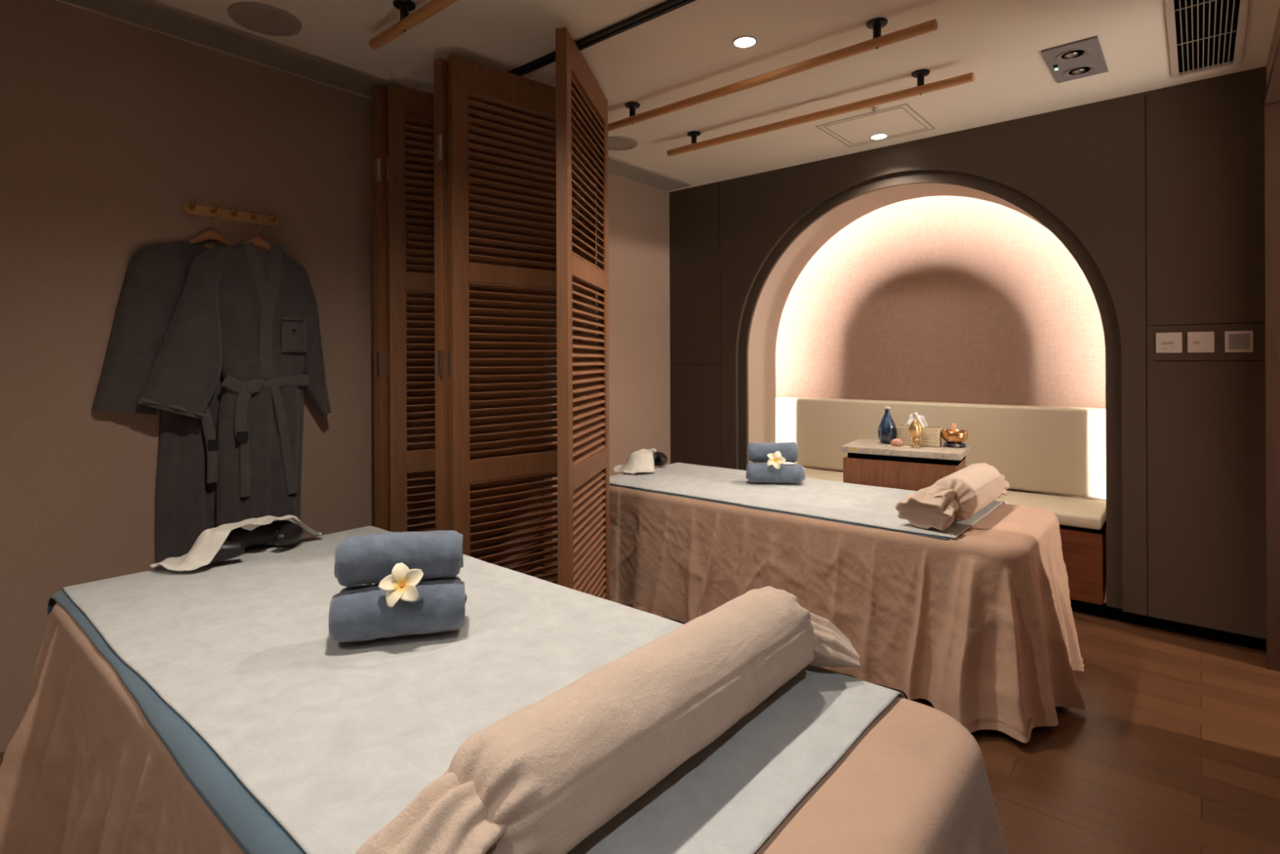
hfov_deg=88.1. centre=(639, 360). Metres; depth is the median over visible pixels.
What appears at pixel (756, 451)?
rolled towel
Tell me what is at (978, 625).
bed
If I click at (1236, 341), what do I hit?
wall switch
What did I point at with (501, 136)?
louvered shutter
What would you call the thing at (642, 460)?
towel
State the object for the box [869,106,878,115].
sprinkler
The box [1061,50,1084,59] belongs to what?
spotlight
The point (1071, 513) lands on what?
seat cushion
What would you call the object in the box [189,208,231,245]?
hanger
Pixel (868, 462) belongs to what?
side table
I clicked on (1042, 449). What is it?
bench
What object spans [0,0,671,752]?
wall
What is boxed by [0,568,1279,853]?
floor
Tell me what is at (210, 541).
towel
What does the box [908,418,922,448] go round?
ornament
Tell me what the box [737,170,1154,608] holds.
trim
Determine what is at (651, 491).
sheet
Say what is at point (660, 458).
cushion
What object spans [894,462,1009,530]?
bolster
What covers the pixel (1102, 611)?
trim
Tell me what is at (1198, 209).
wall
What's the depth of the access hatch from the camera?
3.49 m
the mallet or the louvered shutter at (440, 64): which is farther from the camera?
the mallet
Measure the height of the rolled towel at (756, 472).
0.107 m
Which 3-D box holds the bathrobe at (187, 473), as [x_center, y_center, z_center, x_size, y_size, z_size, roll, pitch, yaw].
[-1.674,0.194,2.569,0.068,1.315,0.698,0,0,40]
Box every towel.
[149,515,321,571]
[328,575,466,641]
[333,529,463,586]
[613,448,656,473]
[746,441,798,462]
[746,462,804,483]
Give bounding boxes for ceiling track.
[507,0,696,75]
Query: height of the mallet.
0.098 m
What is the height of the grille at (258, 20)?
0.005 m
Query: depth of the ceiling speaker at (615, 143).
3.75 m
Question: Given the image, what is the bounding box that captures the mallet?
[951,422,955,431]
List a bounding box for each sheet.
[47,589,306,853]
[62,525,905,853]
[609,462,1004,538]
[609,483,949,540]
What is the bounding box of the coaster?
[884,444,910,447]
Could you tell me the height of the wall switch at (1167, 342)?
0.092 m
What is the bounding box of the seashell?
[890,438,903,446]
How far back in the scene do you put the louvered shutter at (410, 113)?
2.90 m
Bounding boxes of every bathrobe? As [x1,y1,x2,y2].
[92,240,226,568]
[137,242,331,551]
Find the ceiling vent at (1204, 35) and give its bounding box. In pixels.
[1164,0,1249,79]
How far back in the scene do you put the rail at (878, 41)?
2.63 m
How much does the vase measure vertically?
0.200 m
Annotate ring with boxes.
[942,442,965,447]
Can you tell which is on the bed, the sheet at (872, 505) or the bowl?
the sheet at (872, 505)
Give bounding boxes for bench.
[775,396,1106,604]
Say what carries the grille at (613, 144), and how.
attached to the ceiling speaker at (615, 143)
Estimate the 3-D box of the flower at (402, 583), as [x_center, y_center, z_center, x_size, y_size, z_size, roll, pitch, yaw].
[-0.532,0.498,1.467,0.095,0.080,0.058,0,0,13]
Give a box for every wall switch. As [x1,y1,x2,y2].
[1155,332,1182,352]
[1187,331,1214,352]
[1224,330,1253,352]
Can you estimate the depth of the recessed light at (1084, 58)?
2.72 m
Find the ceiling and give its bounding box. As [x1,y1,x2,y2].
[55,0,1279,191]
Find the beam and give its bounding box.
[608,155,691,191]
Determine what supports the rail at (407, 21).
attached to the ceiling
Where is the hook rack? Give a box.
[183,200,278,226]
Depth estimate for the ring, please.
3.47 m
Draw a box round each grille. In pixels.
[234,7,295,33]
[608,138,634,149]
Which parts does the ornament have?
stem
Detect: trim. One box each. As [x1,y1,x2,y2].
[674,95,1266,650]
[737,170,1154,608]
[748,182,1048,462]
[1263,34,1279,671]
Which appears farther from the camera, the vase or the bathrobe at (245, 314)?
the vase
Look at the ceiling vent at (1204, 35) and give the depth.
2.51 m
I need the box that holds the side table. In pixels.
[840,439,970,491]
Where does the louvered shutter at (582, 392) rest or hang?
hanging from the ceiling track
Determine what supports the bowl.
on the ring
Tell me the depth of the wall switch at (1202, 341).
2.94 m
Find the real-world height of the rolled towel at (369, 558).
0.113 m
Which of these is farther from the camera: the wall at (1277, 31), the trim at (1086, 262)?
the trim at (1086, 262)
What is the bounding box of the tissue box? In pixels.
[896,412,942,447]
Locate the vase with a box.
[877,406,897,443]
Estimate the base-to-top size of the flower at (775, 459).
0.087 m
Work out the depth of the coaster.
3.50 m
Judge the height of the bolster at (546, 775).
0.234 m
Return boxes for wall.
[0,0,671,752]
[669,66,1266,639]
[1266,8,1279,87]
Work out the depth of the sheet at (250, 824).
1.06 m
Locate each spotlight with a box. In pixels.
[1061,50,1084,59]
[1069,66,1090,75]
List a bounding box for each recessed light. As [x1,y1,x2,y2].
[732,35,757,48]
[870,133,888,139]
[1041,35,1108,83]
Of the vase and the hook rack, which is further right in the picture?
the vase
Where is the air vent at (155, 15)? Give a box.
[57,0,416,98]
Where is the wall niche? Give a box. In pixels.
[775,195,1106,501]
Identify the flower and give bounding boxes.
[377,562,423,607]
[767,450,785,469]
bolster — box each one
[355,586,860,853]
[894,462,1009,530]
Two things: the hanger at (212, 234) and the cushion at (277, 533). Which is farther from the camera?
the hanger at (212, 234)
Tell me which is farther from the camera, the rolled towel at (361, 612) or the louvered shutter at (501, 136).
the louvered shutter at (501, 136)
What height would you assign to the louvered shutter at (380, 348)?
2.440 m
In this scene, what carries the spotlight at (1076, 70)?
attached to the recessed light at (1084, 58)
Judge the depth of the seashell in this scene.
3.49 m
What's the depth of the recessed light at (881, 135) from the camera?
3.67 m
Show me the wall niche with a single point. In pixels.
(934, 299)
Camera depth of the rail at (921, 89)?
3.08 m
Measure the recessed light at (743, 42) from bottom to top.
0.004 m
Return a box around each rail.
[368,0,457,49]
[608,17,937,132]
[666,69,974,156]
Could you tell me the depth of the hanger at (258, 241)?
2.67 m
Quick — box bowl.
[941,429,968,443]
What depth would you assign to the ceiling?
2.68 m
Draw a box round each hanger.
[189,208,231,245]
[243,213,270,250]
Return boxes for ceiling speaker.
[226,1,302,36]
[608,136,637,151]
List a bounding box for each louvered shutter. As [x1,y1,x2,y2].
[372,88,435,531]
[386,84,500,532]
[433,57,552,581]
[447,54,595,583]
[555,27,609,599]
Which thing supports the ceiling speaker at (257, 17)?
attached to the ceiling
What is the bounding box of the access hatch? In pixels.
[815,103,935,147]
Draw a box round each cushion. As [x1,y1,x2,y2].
[207,520,302,564]
[626,451,667,466]
[804,467,1106,529]
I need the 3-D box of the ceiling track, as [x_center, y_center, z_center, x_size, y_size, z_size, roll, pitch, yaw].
[0.725,-1.231,1.770,4.770,0.013,0.045,0,0,40]

